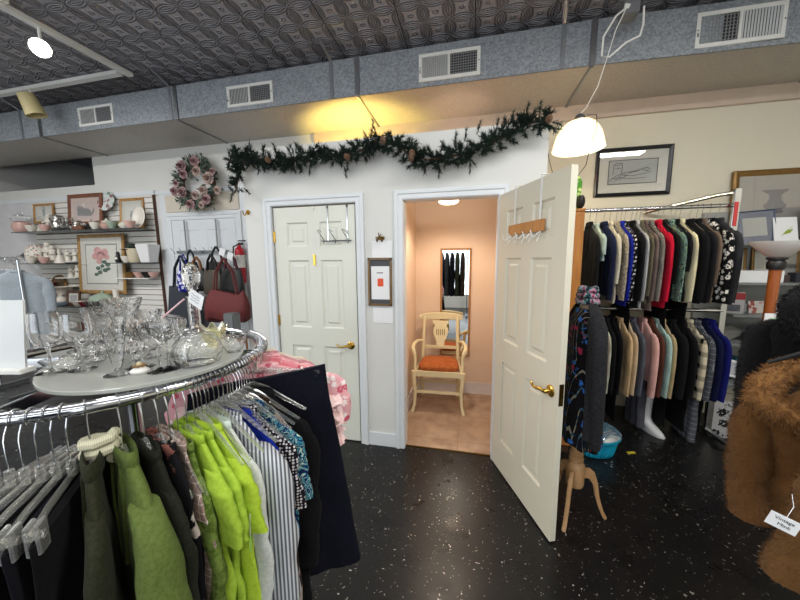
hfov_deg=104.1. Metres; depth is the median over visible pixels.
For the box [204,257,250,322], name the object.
handbag
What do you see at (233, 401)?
clothes hanger
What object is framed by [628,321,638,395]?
jacket
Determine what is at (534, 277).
door
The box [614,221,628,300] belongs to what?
jacket
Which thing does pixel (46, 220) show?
figurine
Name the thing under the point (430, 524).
floor
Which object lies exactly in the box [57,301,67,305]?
dish
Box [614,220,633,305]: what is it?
jacket
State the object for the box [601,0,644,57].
cable
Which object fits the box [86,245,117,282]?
print
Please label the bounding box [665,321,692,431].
coat
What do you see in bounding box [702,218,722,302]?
jacket
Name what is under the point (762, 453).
coat
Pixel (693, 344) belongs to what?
jacket
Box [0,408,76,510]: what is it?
clothes hanger
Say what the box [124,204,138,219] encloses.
print
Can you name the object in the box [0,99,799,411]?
wall
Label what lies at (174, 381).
clothes hanger
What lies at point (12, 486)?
clothes hanger
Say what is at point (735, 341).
wall shelf
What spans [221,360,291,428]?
clothes hanger
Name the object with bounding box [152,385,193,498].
clothes hanger
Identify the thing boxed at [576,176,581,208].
gift bag
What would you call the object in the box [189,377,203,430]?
clothes hanger
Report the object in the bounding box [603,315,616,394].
jacket
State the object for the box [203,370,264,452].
clothes hanger
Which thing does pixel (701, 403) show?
coat
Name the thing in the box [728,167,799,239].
framed picture
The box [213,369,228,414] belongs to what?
clothes hanger
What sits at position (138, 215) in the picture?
plate
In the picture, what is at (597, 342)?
cardigan
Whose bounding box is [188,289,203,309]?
price tag
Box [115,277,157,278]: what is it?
wall ledge
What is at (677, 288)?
jacket
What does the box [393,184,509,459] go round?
trim
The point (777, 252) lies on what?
floor lamp
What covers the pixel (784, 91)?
trim
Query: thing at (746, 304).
gift box
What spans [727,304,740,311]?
photo
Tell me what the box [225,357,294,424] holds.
clothes hanger
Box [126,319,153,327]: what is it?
bowl
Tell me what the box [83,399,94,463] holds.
clothes hanger
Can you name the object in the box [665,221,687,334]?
coat
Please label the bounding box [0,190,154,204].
trim
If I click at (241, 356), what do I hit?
clothes hanger
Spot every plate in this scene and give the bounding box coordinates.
[97,192,113,209]
[132,206,144,227]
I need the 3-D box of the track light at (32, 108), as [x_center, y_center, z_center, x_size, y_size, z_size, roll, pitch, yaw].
[-4.378,-1.988,2.186,3.089,0.363,2.675,1,8,13]
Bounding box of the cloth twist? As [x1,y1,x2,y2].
[77,427,122,462]
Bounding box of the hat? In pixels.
[121,243,135,249]
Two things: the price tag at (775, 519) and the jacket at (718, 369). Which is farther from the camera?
the jacket at (718, 369)
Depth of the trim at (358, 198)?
2.60 m
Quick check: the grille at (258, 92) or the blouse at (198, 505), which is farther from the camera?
the grille at (258, 92)
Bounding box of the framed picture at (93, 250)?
[77,233,126,293]
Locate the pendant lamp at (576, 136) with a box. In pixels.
[552,10,625,156]
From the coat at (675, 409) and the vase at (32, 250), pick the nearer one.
the coat at (675, 409)
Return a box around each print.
[38,209,49,217]
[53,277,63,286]
[70,295,76,300]
[73,200,96,218]
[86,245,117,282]
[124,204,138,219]
[607,158,658,184]
[742,217,767,236]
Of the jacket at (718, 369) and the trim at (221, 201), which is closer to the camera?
the jacket at (718, 369)
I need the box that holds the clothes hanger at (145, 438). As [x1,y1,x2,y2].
[136,388,152,448]
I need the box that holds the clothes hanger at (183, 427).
[181,379,194,433]
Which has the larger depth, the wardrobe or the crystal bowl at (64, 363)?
the wardrobe
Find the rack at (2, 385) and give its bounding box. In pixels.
[0,259,37,400]
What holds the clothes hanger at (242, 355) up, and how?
hanging from the clothes rack at (130, 399)
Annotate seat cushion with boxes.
[418,356,458,371]
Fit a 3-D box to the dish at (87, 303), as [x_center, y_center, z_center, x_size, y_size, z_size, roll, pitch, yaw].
[-4.416,0.059,4.458,0.156,0.072,0.154,1,8,13]
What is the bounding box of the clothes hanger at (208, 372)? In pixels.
[205,372,217,418]
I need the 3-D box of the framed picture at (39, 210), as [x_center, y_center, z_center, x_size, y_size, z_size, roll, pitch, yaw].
[-5.397,-1.311,4.726,0.416,0.290,0.046,1,8,13]
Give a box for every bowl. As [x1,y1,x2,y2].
[25,311,61,348]
[37,353,88,372]
[55,286,76,297]
[59,312,93,347]
[67,344,108,363]
[90,219,102,222]
[96,317,125,368]
[100,218,108,228]
[118,221,126,227]
[123,326,139,345]
[124,345,153,362]
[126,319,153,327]
[130,315,160,319]
[136,326,168,347]
[145,318,181,339]
[174,317,186,337]
[201,321,227,335]
[217,331,247,352]
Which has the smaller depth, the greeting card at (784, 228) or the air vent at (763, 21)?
the air vent at (763, 21)
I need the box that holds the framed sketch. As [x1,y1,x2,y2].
[593,143,674,197]
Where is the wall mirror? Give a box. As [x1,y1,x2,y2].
[440,248,471,356]
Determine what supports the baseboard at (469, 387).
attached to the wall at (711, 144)
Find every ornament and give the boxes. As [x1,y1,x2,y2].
[129,362,149,374]
[576,194,584,207]
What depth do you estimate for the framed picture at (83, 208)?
4.46 m
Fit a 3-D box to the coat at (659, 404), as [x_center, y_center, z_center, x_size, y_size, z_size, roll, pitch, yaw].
[2.354,0.636,2.852,0.039,0.945,0.357,1,8,13]
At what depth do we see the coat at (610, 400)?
2.86 m
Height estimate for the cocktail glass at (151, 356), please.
0.140 m
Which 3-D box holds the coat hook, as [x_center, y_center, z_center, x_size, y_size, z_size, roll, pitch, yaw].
[-0.158,-0.485,2.425,0.060,0.070,0.068,1,8,13]
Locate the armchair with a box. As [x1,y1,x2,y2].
[411,312,467,415]
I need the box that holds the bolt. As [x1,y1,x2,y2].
[313,254,315,264]
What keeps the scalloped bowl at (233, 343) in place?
on the display
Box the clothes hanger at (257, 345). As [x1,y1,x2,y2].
[251,345,268,364]
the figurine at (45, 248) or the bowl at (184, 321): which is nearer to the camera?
the bowl at (184, 321)
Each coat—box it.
[598,224,603,306]
[605,318,620,421]
[610,223,632,330]
[643,222,668,329]
[651,320,671,426]
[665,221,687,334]
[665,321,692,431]
[696,325,707,432]
[721,356,799,528]
[729,283,799,416]
[755,458,799,593]
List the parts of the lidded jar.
lid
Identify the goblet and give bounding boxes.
[25,311,61,375]
[59,312,97,372]
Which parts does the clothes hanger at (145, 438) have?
arm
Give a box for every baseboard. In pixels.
[369,431,395,447]
[407,378,491,412]
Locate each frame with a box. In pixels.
[66,290,80,305]
[367,258,391,305]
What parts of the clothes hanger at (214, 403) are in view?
arm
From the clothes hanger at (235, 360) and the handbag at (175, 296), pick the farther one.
the handbag at (175, 296)
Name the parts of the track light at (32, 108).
stem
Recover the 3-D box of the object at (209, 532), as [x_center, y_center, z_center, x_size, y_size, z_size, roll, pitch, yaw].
[-0.633,0.812,0.960,0.417,0.859,0.057,5,9,37]
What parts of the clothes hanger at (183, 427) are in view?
arm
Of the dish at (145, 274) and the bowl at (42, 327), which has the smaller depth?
the bowl at (42, 327)
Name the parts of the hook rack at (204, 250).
plate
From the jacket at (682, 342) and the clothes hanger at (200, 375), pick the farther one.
the jacket at (682, 342)
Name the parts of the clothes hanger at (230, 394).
arm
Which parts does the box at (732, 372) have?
lid panel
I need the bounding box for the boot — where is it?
[642,396,664,439]
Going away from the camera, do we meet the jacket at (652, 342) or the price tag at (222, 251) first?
the jacket at (652, 342)
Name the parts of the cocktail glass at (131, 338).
stem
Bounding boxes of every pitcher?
[48,215,62,230]
[60,217,73,229]
[71,221,80,225]
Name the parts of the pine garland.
stem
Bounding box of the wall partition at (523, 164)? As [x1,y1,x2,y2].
[242,123,548,433]
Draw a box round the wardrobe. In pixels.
[561,208,585,451]
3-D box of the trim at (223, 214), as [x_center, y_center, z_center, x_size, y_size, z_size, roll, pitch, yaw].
[-2.643,-0.063,4.315,1.205,2.231,0.022,1,8,13]
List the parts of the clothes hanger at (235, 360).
arm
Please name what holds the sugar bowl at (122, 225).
on the glass shelf at (107, 229)
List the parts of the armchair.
leg, arm, leg, seat rail, rail, crest rail, leg, leg, arm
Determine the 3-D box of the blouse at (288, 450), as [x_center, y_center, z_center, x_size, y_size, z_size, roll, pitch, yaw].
[-0.560,0.629,1.097,0.502,0.562,0.052,1,8,14]
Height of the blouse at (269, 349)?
0.536 m
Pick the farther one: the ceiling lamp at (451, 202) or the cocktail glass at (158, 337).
the ceiling lamp at (451, 202)
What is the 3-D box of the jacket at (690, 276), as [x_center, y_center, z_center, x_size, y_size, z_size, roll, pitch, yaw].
[2.361,-0.340,2.679,0.045,0.687,0.539,1,8,13]
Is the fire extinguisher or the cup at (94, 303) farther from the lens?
the cup at (94, 303)
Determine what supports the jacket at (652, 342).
hanging from the rack at (736, 193)
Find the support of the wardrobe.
on the floor
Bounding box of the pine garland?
[223,99,563,202]
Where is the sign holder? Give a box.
[0,300,35,374]
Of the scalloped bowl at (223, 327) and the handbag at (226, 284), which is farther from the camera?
the handbag at (226, 284)
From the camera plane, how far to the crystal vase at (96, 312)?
1.07 m
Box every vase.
[23,244,43,262]
[78,306,108,343]
[96,317,131,378]
[99,297,141,347]
[134,308,161,349]
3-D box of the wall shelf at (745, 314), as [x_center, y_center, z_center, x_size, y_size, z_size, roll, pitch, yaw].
[3.459,0.128,2.778,1.050,0.018,0.349,1,8,13]
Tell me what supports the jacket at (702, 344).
hanging from the rack at (736, 193)
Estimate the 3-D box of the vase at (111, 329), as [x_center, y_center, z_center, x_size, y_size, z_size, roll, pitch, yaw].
[-0.818,0.134,0.897,0.069,0.163,0.069,6,10,42]
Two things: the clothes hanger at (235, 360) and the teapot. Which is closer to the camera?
the clothes hanger at (235, 360)
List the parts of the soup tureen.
lid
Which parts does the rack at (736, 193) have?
rail, rail, bracket arm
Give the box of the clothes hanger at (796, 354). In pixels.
[766,351,799,363]
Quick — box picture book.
[726,292,745,313]
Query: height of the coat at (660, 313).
1.019 m
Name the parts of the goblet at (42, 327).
stem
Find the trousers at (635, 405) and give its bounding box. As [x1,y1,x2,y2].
[624,380,646,427]
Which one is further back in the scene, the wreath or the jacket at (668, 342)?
the wreath
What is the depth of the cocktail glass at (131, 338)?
0.92 m
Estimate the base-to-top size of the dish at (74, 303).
0.072 m
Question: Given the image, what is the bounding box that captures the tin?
[223,312,240,335]
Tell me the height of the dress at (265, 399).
0.964 m
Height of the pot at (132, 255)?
0.192 m
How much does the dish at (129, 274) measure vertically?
0.084 m
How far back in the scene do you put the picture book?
2.77 m
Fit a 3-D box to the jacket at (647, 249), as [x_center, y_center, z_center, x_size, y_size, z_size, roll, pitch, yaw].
[2.044,-0.322,2.751,0.041,0.736,0.538,1,8,14]
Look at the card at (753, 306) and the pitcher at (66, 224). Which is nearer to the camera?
the card at (753, 306)
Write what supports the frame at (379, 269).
attached to the wall partition at (523, 164)
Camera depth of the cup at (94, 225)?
4.21 m
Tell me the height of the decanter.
0.319 m
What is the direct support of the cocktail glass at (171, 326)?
on the display
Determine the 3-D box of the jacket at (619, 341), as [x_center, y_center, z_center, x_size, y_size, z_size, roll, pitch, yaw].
[1.925,0.467,2.885,0.053,0.642,0.537,1,8,13]
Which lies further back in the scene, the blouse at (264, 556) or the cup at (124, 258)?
the cup at (124, 258)
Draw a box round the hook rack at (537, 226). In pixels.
[502,173,548,242]
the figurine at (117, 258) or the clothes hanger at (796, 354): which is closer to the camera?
the clothes hanger at (796, 354)
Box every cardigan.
[228,386,321,599]
[566,303,607,451]
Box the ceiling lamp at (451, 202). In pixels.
[439,200,458,204]
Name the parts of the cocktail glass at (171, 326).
stem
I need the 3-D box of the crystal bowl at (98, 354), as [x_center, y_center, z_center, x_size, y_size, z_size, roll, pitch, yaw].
[-0.996,0.180,1.016,0.119,0.046,0.119,-3,8,-18]
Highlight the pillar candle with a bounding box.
[112,289,118,297]
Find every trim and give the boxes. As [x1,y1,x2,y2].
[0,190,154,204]
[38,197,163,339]
[152,195,167,313]
[155,185,243,194]
[164,211,250,348]
[165,191,239,212]
[262,192,368,444]
[313,82,799,142]
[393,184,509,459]
[406,444,489,455]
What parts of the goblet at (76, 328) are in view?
stem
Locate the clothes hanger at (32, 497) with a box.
[0,477,52,530]
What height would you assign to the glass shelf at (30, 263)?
0.010 m
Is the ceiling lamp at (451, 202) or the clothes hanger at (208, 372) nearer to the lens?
the clothes hanger at (208, 372)
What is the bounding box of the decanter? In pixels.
[171,263,222,367]
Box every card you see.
[747,301,778,312]
[773,217,797,240]
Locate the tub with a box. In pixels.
[584,422,621,458]
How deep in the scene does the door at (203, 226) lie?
4.22 m
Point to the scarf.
(592, 295)
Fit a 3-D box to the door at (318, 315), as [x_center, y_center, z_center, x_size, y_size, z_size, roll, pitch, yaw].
[-0.720,0.233,2.681,0.743,2.018,0.094,1,8,13]
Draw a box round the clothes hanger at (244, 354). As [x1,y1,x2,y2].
[244,354,253,389]
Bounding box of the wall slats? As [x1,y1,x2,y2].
[30,195,164,338]
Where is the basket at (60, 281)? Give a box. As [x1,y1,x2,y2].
[51,275,66,286]
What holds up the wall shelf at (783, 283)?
attached to the wall at (711, 144)
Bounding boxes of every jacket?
[580,221,599,286]
[600,221,615,300]
[601,221,621,302]
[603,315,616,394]
[606,332,610,393]
[607,315,622,394]
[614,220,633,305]
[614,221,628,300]
[615,316,632,396]
[625,220,636,303]
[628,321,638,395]
[629,220,645,307]
[630,316,645,396]
[636,220,649,307]
[636,316,659,397]
[640,220,654,304]
[640,220,658,310]
[645,316,665,397]
[649,219,664,300]
[651,219,673,307]
[652,317,672,397]
[662,219,679,299]
[665,317,688,399]
[665,319,676,398]
[668,219,687,301]
[671,219,692,301]
[680,218,698,302]
[683,320,698,399]
[685,218,710,303]
[685,317,707,400]
[690,317,715,401]
[696,218,717,303]
[697,318,723,401]
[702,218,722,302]
[704,318,731,402]
[708,218,734,302]
[713,217,743,304]
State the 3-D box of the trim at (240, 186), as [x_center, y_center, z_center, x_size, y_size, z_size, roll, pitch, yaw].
[-2.748,-1.461,4.166,3.430,0.045,0.020,1,8,13]
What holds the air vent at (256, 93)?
attached to the air duct
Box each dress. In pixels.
[79,450,125,599]
[145,427,205,599]
[216,403,278,450]
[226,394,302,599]
[562,305,602,454]
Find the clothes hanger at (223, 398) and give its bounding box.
[210,366,277,442]
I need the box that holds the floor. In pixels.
[0,357,799,599]
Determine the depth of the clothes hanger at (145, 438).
0.84 m
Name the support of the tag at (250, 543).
hanging from the shirt at (248, 567)
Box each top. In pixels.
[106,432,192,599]
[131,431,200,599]
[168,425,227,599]
[593,223,606,260]
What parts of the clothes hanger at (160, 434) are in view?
arm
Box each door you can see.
[172,219,244,358]
[273,204,360,440]
[492,164,577,541]
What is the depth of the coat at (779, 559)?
0.81 m
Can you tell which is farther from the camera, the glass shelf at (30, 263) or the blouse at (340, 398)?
the glass shelf at (30, 263)
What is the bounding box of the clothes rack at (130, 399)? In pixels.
[0,327,266,436]
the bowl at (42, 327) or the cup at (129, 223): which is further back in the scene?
the cup at (129, 223)
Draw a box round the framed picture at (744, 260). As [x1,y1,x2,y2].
[741,248,746,269]
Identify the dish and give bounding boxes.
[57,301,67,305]
[72,226,84,229]
[72,301,85,306]
[77,301,86,306]
[83,223,91,228]
[83,301,91,306]
[90,219,102,228]
[124,272,133,277]
[133,272,142,277]
[141,272,149,277]
[148,272,158,277]
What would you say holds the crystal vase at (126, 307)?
on the display
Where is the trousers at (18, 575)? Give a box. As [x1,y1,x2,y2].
[0,471,80,599]
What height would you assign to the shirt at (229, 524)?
0.651 m
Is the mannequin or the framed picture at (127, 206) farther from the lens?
the framed picture at (127, 206)
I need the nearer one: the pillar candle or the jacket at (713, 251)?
the jacket at (713, 251)
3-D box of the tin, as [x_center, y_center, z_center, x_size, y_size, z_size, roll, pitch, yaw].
[-1.917,0.275,3.569,0.140,0.260,0.120,1,8,13]
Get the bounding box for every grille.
[95,106,111,121]
[250,84,269,101]
[450,50,476,73]
[700,11,739,43]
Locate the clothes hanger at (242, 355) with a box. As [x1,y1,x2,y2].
[234,355,299,418]
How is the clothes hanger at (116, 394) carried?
hanging from the clothes rack at (130, 399)
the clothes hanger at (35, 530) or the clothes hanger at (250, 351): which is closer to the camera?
the clothes hanger at (35, 530)
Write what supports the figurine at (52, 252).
on the glass shelf at (30, 263)
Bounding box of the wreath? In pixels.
[169,153,223,212]
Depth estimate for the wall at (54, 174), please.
5.68 m
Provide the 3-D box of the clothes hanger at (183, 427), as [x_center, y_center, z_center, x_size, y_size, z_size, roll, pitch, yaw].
[-0.626,0.360,0.919,0.337,0.274,0.016,4,9,33]
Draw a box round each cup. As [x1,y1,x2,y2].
[24,225,36,231]
[25,257,36,262]
[38,224,49,230]
[38,257,49,262]
[89,222,99,228]
[90,301,100,305]
[106,221,117,227]
[120,256,129,262]
[124,220,135,227]
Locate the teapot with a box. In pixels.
[16,253,27,263]
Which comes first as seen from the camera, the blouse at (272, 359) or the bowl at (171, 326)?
the bowl at (171, 326)
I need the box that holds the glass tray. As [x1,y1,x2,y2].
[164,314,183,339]
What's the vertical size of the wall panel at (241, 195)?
2.500 m
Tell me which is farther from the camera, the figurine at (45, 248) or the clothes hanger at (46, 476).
the figurine at (45, 248)
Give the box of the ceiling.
[0,0,734,167]
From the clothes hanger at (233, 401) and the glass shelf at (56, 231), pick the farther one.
the glass shelf at (56, 231)
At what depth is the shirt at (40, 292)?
3.74 m
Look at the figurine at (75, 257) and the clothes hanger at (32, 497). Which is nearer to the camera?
the clothes hanger at (32, 497)
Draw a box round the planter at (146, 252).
[135,244,159,262]
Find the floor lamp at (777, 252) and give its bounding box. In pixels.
[725,240,799,467]
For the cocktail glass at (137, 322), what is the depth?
0.96 m
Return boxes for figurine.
[38,242,49,256]
[41,214,51,230]
[45,245,56,262]
[62,249,71,260]
[65,265,74,277]
[70,249,77,260]
[72,265,78,277]
[115,252,121,262]
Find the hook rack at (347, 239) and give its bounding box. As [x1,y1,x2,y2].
[317,204,351,243]
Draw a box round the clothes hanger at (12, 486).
[0,410,73,498]
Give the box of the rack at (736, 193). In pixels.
[585,188,741,446]
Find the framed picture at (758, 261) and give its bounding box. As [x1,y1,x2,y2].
[750,248,799,274]
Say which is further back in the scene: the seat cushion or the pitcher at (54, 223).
the pitcher at (54, 223)
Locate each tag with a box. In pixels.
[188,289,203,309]
[219,247,224,256]
[227,251,233,260]
[249,532,251,552]
[732,202,738,225]
[764,495,799,536]
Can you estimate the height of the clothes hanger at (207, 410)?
0.232 m
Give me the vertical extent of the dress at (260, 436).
0.934 m
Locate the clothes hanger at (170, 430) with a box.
[164,383,203,493]
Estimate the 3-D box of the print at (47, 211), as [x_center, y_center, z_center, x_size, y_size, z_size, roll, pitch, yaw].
[-5.396,-1.312,4.729,0.252,0.126,0.002,1,3,13]
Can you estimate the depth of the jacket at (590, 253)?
2.71 m
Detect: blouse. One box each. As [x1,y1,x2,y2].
[156,424,216,599]
[164,362,350,445]
[204,414,273,599]
[215,400,306,508]
[220,397,312,535]
[251,358,298,368]
[257,356,308,368]
[263,350,315,365]
[263,353,313,366]
[266,348,308,360]
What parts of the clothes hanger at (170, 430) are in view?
arm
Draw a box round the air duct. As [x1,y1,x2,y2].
[0,0,799,166]
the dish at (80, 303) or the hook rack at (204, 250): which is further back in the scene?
the dish at (80, 303)
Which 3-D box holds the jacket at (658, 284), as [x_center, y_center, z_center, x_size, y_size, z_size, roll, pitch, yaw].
[2.147,-0.353,2.726,0.052,0.670,0.540,1,8,13]
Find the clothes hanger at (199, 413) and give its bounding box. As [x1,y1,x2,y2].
[171,376,244,465]
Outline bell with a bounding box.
[54,248,66,262]
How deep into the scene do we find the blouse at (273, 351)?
1.47 m
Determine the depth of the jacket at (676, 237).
2.48 m
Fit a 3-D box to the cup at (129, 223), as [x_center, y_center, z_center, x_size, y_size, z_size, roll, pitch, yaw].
[-3.548,-0.995,4.102,0.120,0.090,0.119,1,8,13]
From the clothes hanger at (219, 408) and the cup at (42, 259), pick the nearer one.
the clothes hanger at (219, 408)
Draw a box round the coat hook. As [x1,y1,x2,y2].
[376,233,384,241]
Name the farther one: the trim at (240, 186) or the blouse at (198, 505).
the trim at (240, 186)
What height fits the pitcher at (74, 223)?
0.140 m
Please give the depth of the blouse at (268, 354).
1.41 m
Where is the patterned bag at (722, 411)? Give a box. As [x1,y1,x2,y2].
[703,393,733,438]
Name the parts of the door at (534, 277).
handle, latch plate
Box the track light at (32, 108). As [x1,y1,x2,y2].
[0,0,132,118]
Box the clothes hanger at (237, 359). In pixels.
[234,359,244,400]
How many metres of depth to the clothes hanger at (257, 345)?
1.25 m
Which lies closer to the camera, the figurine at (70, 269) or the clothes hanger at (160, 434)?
the clothes hanger at (160, 434)
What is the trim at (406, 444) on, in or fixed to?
attached to the wall partition at (523, 164)
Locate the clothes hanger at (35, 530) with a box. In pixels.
[21,402,107,558]
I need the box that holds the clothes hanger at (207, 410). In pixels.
[196,373,251,461]
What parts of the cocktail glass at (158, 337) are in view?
stem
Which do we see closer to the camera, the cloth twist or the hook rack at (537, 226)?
the cloth twist
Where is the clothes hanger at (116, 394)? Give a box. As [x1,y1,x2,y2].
[115,393,128,450]
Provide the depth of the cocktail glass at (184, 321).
1.05 m
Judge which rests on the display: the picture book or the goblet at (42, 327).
the goblet at (42, 327)
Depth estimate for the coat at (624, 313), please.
2.75 m
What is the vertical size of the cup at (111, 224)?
0.090 m
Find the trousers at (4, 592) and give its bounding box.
[0,464,76,599]
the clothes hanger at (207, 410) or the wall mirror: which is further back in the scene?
the wall mirror
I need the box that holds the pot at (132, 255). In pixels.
[125,248,140,262]
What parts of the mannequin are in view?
leg, leg, leg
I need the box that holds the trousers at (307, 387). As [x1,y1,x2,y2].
[187,364,360,575]
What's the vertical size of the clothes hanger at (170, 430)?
0.269 m
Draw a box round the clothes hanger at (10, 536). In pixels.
[0,405,78,566]
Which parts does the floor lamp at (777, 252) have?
lamp shade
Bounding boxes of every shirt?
[0,270,57,335]
[173,419,242,599]
[180,417,248,599]
[185,413,267,599]
[214,407,300,599]
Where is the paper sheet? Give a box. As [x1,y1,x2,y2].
[372,240,392,322]
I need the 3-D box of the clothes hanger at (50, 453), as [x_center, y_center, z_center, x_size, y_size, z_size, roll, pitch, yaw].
[-0.940,0.378,0.720,0.028,0.251,0.358,-2,8,-8]
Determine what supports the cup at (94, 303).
on the glass shelf at (64, 305)
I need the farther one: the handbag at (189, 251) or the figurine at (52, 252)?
the figurine at (52, 252)
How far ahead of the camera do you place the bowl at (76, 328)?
0.92 m
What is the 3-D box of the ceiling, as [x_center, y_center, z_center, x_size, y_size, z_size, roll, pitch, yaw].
[-1.705,-2.139,1.355,11.200,0.100,8.430,1,8,13]
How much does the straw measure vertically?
0.059 m
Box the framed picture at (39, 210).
[33,203,54,223]
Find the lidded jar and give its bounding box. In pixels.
[9,212,30,231]
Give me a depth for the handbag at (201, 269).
4.04 m
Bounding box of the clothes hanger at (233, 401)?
[227,362,242,405]
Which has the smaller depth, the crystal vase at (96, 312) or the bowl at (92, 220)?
the crystal vase at (96, 312)
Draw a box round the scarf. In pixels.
[575,285,599,304]
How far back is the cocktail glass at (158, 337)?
0.89 m
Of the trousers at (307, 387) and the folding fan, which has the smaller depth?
the trousers at (307, 387)
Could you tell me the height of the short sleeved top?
0.328 m
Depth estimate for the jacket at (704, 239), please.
2.46 m
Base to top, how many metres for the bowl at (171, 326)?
0.062 m
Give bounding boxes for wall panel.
[159,189,254,348]
[690,212,799,386]
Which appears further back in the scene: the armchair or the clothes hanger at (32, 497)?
the armchair
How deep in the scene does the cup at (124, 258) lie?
4.24 m
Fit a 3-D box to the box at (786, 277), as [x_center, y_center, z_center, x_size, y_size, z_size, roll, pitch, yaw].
[3.384,-0.192,2.758,0.040,0.060,0.080,1,8,13]
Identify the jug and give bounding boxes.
[56,295,65,301]
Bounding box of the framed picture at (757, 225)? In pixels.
[737,209,775,242]
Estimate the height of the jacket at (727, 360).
0.642 m
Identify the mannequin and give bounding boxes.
[559,298,606,531]
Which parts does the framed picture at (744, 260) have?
frame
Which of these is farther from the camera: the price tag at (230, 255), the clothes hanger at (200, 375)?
the price tag at (230, 255)
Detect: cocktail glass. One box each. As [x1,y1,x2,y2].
[123,326,139,368]
[126,319,155,367]
[130,315,161,359]
[136,326,168,374]
[145,318,181,371]
[164,317,186,359]
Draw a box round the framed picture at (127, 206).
[119,197,144,227]
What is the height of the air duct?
0.436 m
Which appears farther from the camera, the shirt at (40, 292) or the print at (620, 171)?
the shirt at (40, 292)
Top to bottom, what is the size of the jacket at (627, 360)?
0.652 m
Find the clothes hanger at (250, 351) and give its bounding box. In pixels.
[241,351,302,405]
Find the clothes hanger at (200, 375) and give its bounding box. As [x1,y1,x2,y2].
[196,375,203,421]
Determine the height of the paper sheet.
0.660 m
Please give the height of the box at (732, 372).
0.215 m
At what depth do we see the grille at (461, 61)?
2.63 m
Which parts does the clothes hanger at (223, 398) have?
arm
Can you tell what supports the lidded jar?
on the glass shelf at (56, 231)
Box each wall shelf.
[713,312,762,317]
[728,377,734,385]
[729,336,742,345]
[738,282,799,284]
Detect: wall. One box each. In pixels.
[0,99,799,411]
[0,161,94,191]
[0,203,41,337]
[406,202,415,396]
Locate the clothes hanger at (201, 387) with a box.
[191,349,303,390]
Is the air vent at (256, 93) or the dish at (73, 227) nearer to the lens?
the air vent at (256, 93)
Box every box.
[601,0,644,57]
[729,360,736,377]
[739,270,784,282]
[744,303,747,311]
[783,275,789,281]
[788,272,799,281]
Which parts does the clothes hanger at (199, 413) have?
arm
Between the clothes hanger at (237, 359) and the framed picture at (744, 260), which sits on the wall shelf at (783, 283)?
the framed picture at (744, 260)
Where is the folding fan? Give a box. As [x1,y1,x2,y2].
[723,326,743,339]
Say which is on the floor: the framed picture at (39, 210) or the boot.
the boot
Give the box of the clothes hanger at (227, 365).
[222,365,236,408]
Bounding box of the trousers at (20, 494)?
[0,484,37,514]
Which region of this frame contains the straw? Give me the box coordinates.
[162,298,184,317]
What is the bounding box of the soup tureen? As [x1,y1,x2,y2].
[88,291,112,303]
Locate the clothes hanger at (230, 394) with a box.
[211,363,283,437]
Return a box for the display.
[32,335,243,395]
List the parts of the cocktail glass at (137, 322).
stem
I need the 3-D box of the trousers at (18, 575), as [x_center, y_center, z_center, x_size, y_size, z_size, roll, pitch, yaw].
[-0.827,0.938,0.824,0.040,0.967,0.403,-3,8,-20]
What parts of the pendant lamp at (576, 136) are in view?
lamp shade, thin cord, cord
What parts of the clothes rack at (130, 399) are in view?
post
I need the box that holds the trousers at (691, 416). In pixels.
[670,337,704,442]
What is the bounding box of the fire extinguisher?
[232,240,246,282]
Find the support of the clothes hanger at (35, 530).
hanging from the clothes rack at (130, 399)
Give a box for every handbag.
[168,255,204,327]
[177,254,187,291]
[186,249,198,267]
[192,256,203,290]
[203,254,220,294]
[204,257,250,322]
[209,246,223,271]
[220,256,244,293]
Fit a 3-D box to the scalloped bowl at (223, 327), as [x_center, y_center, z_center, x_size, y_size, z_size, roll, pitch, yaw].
[-0.706,0.134,1.177,0.100,0.089,0.100,5,9,35]
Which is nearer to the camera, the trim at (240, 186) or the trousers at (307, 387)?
the trousers at (307, 387)
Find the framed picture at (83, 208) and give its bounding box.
[67,193,102,222]
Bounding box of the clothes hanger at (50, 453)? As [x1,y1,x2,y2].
[0,445,66,488]
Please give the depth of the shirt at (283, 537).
0.94 m
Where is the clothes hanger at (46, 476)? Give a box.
[0,407,79,527]
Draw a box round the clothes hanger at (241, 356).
[240,356,248,396]
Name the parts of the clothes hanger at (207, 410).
arm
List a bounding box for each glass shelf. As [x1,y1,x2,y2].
[11,230,93,233]
[30,263,77,263]
[57,305,82,307]
[70,228,153,231]
[104,262,158,263]
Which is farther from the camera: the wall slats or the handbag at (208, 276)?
the wall slats
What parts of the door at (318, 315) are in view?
handle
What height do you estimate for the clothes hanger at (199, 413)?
0.232 m
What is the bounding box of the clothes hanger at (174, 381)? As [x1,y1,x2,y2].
[172,381,208,496]
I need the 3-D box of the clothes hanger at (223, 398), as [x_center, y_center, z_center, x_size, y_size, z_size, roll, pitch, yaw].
[-0.575,0.325,1.018,0.406,0.232,0.016,2,8,18]
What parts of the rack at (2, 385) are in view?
rail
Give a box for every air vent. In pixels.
[77,103,114,126]
[226,80,273,107]
[419,45,480,82]
[694,0,789,48]
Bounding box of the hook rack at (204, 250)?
[171,219,228,253]
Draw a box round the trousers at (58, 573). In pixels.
[29,464,121,599]

